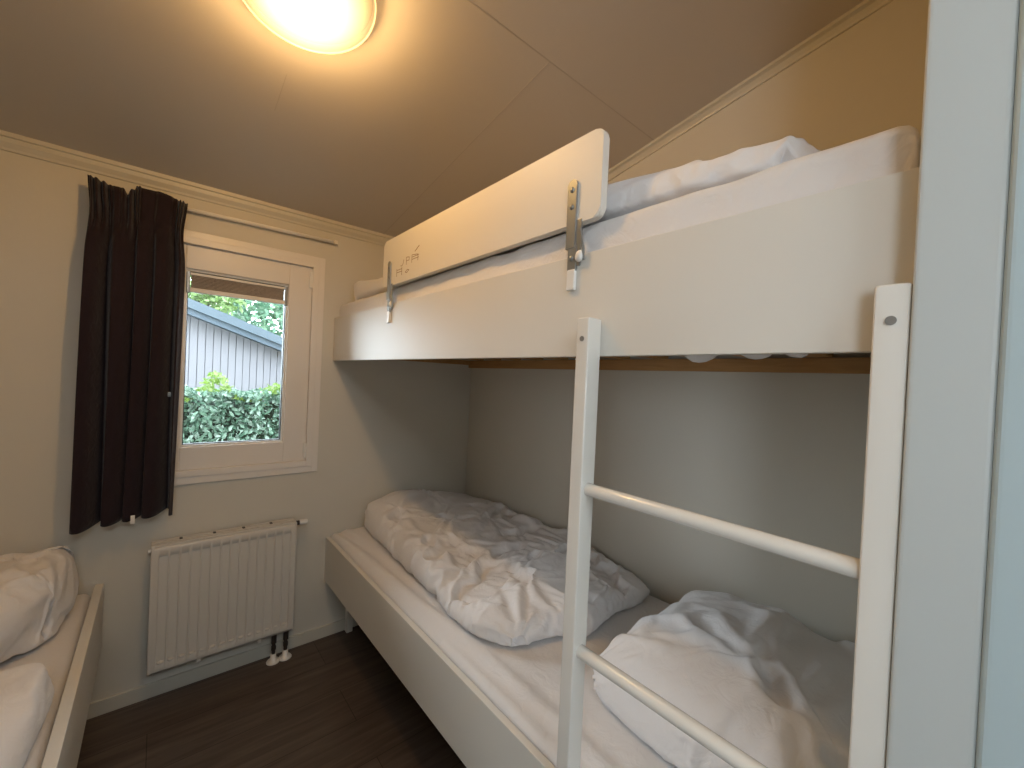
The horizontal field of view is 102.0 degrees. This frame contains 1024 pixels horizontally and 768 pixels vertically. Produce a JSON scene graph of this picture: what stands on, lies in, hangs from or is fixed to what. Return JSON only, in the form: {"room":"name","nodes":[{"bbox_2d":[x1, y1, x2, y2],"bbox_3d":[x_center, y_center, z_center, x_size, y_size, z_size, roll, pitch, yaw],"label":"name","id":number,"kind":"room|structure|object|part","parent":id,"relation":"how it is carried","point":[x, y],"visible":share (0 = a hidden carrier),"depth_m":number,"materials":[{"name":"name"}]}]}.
{"room":"bunk bedroom","nodes":[
{"label":"bunk bedroom","id":0,"kind":"room"},
{"bbox_2d":[0,150,470,701],"bbox_3d":[-1.254,0.108,1.811,2.762,2.350,0.140,2,1,-40],"label":"wall","id":1,"kind":"structure","parent":0,"point":[386,427],"depth_m":1.61,"materials":[{"name":"beige paint"}]},
{"bbox_2d":[0,130,393,245],"bbox_3d":[-1.160,-0.766,1.737,2.482,0.054,0.026,2,1,-40],"label":"trim","id":2,"kind":"structure","parent":1,"relation":"attached to","point":[10,142],"depth_m":1.60,"materials":[{"name":"beige paint"}]},
{"bbox_2d":[87,618,357,719],"bbox_3d":[-1.254,1.207,1.765,2.482,0.055,0.012,2,1,-40],"label":"baseboard","id":3,"kind":"structure","parent":1,"relation":"attached to","point":[99,707],"depth_m":1.73,"materials":[{"name":"beige paint"}]},
{"bbox_2d":[147,518,307,675],"bbox_3d":[-1.186,0.925,1.758,0.554,0.624,0.090,2,1,-40],"label":"radiator","id":4,"kind":"object","parent":1,"relation":"attached to","point":[213,592],"visible":1,"depth_m":1.70,"materials":[{"name":"white metal"}]},
{"bbox_2d":[152,518,296,547],"bbox_3d":[-1.182,0.619,1.737,0.496,0.008,0.066,2,1,-40],"label":"grille","id":5,"kind":"object","parent":4,"relation":"attached to","point":[268,527],"depth_m":1.71,"materials":[{"name":"metal"}]},
{"bbox_3d":[-0.959,0.633,1.906,0.034,0.025,0.025,2,1,-40],"label":"thermostat knob","id":6,"kind":"part","parent":4,"relation":"part of","materials":[{"name":"white plastic"}]},
{"bbox_2d":[127,193,337,244],"bbox_3d":[-1.161,-0.688,1.740,0.827,0.028,0.027,2,1,-40],"label":"rail","id":7,"kind":"object","parent":1,"relation":"attached to","point":[335,242],"visible":0.69,"depth_m":1.79,"materials":[{"name":"white plastic"}]},
{"bbox_2d":[69,174,187,534],"bbox_3d":[-1.382,-0.104,1.509,0.286,1.232,0.085,2,1,-40],"label":"curtain","id":8,"kind":"object","parent":7,"relation":"hanging from","point":[132,304],"visible":1,"depth_m":1.50,"materials":[{"name":"black fabric"}]},
{"bbox_2d":[168,229,325,485],"bbox_3d":[-1.183,-0.100,1.786,0.671,1.019,0.114,2,1,-40],"label":"window","id":9,"kind":"structure","parent":1,"relation":"in","point":[295,449],"depth_m":1.88,"materials":[{"name":"white wood"}]},
{"bbox_2d":[186,271,287,305],"bbox_3d":[-1.170,-0.407,1.784,0.365,0.086,0.021,2,1,-40],"label":"blind","id":10,"kind":"object","parent":9,"relation":"attached to","point":[200,283],"visible":1,"depth_m":1.77,"materials":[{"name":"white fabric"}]},
{"bbox_3d":[-1.169,-0.441,1.784,0.341,0.010,0.020,2,1,-40],"label":"rail","id":11,"kind":"part","parent":10,"relation":"part of","materials":[{"name":"white metal"}]},
{"bbox_3d":[-1.172,-0.376,1.785,0.341,0.017,0.021,2,1,-40],"label":"rail","id":12,"kind":"part","parent":10,"relation":"part of","materials":[{"name":"white"}]},
{"bbox_2d":[77,625,465,767],"bbox_3d":[-0.108,1.327,0.412,2.762,0.050,3.666,2,1,-40],"label":"floor","id":13,"kind":"structure","parent":0,"point":[336,702],"depth_m":1.53,"materials":[{"name":"brown wood"}]},
{"bbox_2d":[41,583,103,767],"bbox_3d":[-1.229,1.004,0.526,0.864,0.490,1.914,2,1,-40],"label":"bed","id":14,"kind":"object","parent":13,"relation":"on","point":[65,741],"visible":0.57,"depth_m":1.09,"materials":[{"name":"white laminate"}]},
{"bbox_2d":[0,594,90,767],"bbox_3d":[-1.234,0.858,0.526,0.819,0.174,1.881,2,1,-40],"label":"mattress","id":15,"kind":"object","parent":14,"relation":"on","point":[56,654],"visible":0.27,"depth_m":1.15,"materials":[{"name":"white fabric"}]},
{"bbox_2d":[0,663,53,767],"bbox_3d":[-1.175,0.707,0.504,0.763,0.122,0.774,2,1,-40],"label":"pillow","id":16,"kind":"object","parent":15,"relation":"on","point":[27,690],"visible":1,"depth_m":0.87,"materials":[{"name":"white fabric"}]},
{"bbox_2d":[0,546,78,662],"bbox_3d":[-1.606,0.630,0.941,0.821,0.228,0.775,2,1,-40],"label":"duvet","id":17,"kind":"object","parent":15,"relation":"on","point":[38,589],"visible":1,"depth_m":1.19,"materials":[{"name":"white fabric"}]},
{"bbox_2d":[324,536,555,767],"bbox_3d":[0.045,1.048,1.522,0.813,0.495,2.048,2,1,-40],"label":"bunk","id":18,"kind":"object","parent":13,"relation":"on","point":[477,731],"visible":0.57,"depth_m":1.24,"materials":[{"name":"white laminate"}]},
{"bbox_3d":[-0.821,1.090,2.097,0.030,0.320,0.030,2,1,-40],"label":"leg","id":19,"kind":"part","parent":18,"relation":"part of","materials":[{"name":"white laminate"}]},
{"bbox_2d":[331,527,677,767],"bbox_3d":[0.062,0.860,1.528,0.793,0.181,2.038,2,1,-40],"label":"mattress","id":20,"kind":"object","parent":18,"relation":"on","point":[523,682],"visible":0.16,"depth_m":1.15,"materials":[{"name":"white fabric"}]},
{"bbox_2d":[364,489,649,646],"bbox_3d":[-0.132,0.675,1.823,0.734,0.173,1.339,2,1,-40],"label":"duvet","id":21,"kind":"object","parent":20,"relation":"on","point":[497,571],"visible":0.91,"depth_m":1.56,"materials":[{"name":"white fabric"}]},
{"bbox_2d":[592,590,854,767],"bbox_3d":[0.597,0.691,1.027,0.662,0.228,0.602,2,1,-40],"label":"pillow","id":22,"kind":"object","parent":20,"relation":"on","point":[778,690],"visible":0.73,"depth_m":0.90,"materials":[{"name":"white fabric"}]},
{"bbox_2d":[0,0,863,236],"bbox_3d":[-0.505,-0.977,0.977,2.762,0.492,2.216,2,1,-40],"label":"ceiling","id":23,"kind":"structure","parent":0,"point":[358,129],"depth_m":1.26,"materials":[{"name":"white paint"}]},
{"bbox_2d":[251,0,372,44],"bbox_3d":[-0.481,-0.919,0.972,0.309,0.116,0.305,2,1,-21],"label":"ceiling lamp","id":24,"kind":"object","parent":23,"relation":"attached to","point":[325,22],"visible":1,"depth_m":1.05,"materials":[{"name":"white glass"}]},
{"bbox_2d":[388,62,549,228],"bbox_3d":[-0.278,-0.869,1.691,0.002,0.236,1.190,2,1,-40],"label":"trim","id":25,"kind":"structure","parent":23,"relation":"attached to","point":[549,62],"depth_m":1.51,"materials":[{"name":"beige wood"}]},
{"bbox_2d":[468,0,652,139],"bbox_3d":[-0.374,-0.980,0.822,2.482,0.004,0.003,2,1,-40],"label":"trim","id":26,"kind":"structure","parent":23,"relation":"attached to","point":[468,0],"depth_m":1.24,"materials":[{"name":"beige"}]},
{"bbox_2d":[466,0,928,642],"bbox_3d":[0.483,-0.013,1.798,0.140,2.750,2.116,2,1,-40],"label":"wall","id":27,"kind":"structure","parent":0,"point":[780,454],"depth_m":1.37,"materials":[{"name":"beige paint"}]},
{"bbox_2d":[333,167,918,373],"bbox_3d":[0.102,-0.165,1.509,0.818,0.214,2.048,2,1,-40],"label":"bunk","id":28,"kind":"object","parent":27,"relation":"attached to","point":[799,277],"visible":0.85,"depth_m":0.67,"materials":[{"name":"white laminate"}]},
{"bbox_2d":[383,128,609,322],"bbox_3d":[-0.159,-0.364,1.194,0.030,0.311,1.028,2,1,-40],"label":"guard rail","id":29,"kind":"object","parent":28,"relation":"attached to","point":[565,189],"visible":1,"depth_m":0.98,"materials":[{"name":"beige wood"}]},
{"bbox_2d":[340,125,920,316],"bbox_3d":[0.103,-0.237,1.508,0.783,0.215,2.039,2,1,-40],"label":"mattress","id":30,"kind":"object","parent":28,"relation":"on","point":[897,149],"visible":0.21,"depth_m":0.65,"materials":[{"name":"white fabric"}]},
{"bbox_2d":[354,135,819,300],"bbox_3d":[0.089,-0.416,1.539,0.748,0.131,1.911,2,1,-40],"label":"duvet","id":31,"kind":"object","parent":30,"relation":"on","point":[627,196],"visible":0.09,"depth_m":0.73,"materials":[{"name":"white fabric"}]},
{"bbox_2d":[557,283,912,767],"bbox_3d":[0.254,0.599,0.631,0.040,1.432,0.461,2,1,-40],"label":"ladder","id":32,"kind":"object","parent":28,"relation":"attached to","point":[875,570],"visible":0.98,"depth_m":0.48,"materials":[{"name":"white paint"}]},
{"bbox_3d":[0.115,0.591,0.796,0.038,1.432,0.030,2,1,-40],"label":"post","id":33,"kind":"part","parent":32,"relation":"part of","materials":[{"name":"white paint"}]},
{"bbox_3d":[0.393,0.607,0.468,0.038,1.432,0.031,2,1,-40],"label":"post","id":34,"kind":"part","parent":32,"relation":"part of","materials":[{"name":"white paint"}]},
{"bbox_2d":[608,0,893,181],"bbox_3d":[0.446,-0.904,1.747,0.030,0.427,2.026,2,1,-40],"label":"trim","id":35,"kind":"structure","parent":27,"relation":"attached to","point":[866,8],"depth_m":1.33,"materials":[{"name":"beige paint"}]},
{"bbox_2d":[975,0,1020,767],"bbox_3d":[0.776,0.037,0.704,0.828,2.600,0.062,2,1,-40],"label":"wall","id":36,"kind":"structure","parent":0,"point":[1020,0],"depth_m":0.59,"materials":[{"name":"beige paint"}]},
{"bbox_2d":[886,0,1019,767],"bbox_3d":[0.436,0.265,0.426,0.037,2.120,0.062,2,1,-40],"label":"trim","id":37,"kind":"structure","parent":36,"relation":"attached to","point":[972,45],"depth_m":0.41,"materials":[{"name":"grey"}]},
{"bbox_2d":[976,0,1023,767],"bbox_3d":[0.492,0.268,0.376,0.068,2.120,0.086,2,1,-40],"label":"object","id":38,"kind":"structure","parent":36,"relation":"attached to","point":[1000,739],"depth_m":0.38,"materials":[{"name":"grey"}]},
{"label":"outside","id":39,"kind":"structure","parent":0,"visible":0},
{"bbox_3d":[-7.206,1.171,9.966,30.000,0.100,19.584,2,1,-40],"label":"ground","id":40,"kind":"structure","parent":39,"visible":0},
{"bbox_2d":[188,275,246,315],"bbox_3d":[-5.157,-0.711,6.880,1.533,3.916,1.225,2,1,-40],"label":"tree","id":41,"kind":"object","parent":40,"relation":"on","point":[225,303],"visible":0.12,"depth_m":6.88,"materials":[{"name":"green plant"}]},
{"bbox_2d":[183,370,279,442],"bbox_3d":[-2.108,0.669,3.143,2.946,1.544,0.682,2,1,-40],"label":"hedge","id":42,"kind":"object","parent":40,"relation":"on","point":[211,414],"visible":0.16,"depth_m":2.94,"materials":[{"name":"green plant"}]},
{"bbox_2d":[185,298,281,400],"bbox_3d":[-3.112,0.164,5.466,3.250,2.386,2.860,2,1,-40],"label":"shed","id":43,"kind":"object","parent":40,"relation":"on","point":[249,355],"visible":0.06,"depth_m":4.10,"materials":[{"name":"grey wood"}]},
{"bbox_2d":[220,299,283,335],"bbox_3d":[-4.826,-1.155,9.302,4.420,4.786,3.296,2,1,-40],"label":"tree","id":44,"kind":"object","parent":40,"relation":"on","point":[262,309],"visible":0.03,"depth_m":7.94,"materials":[{"name":"green plant"}]}
]}

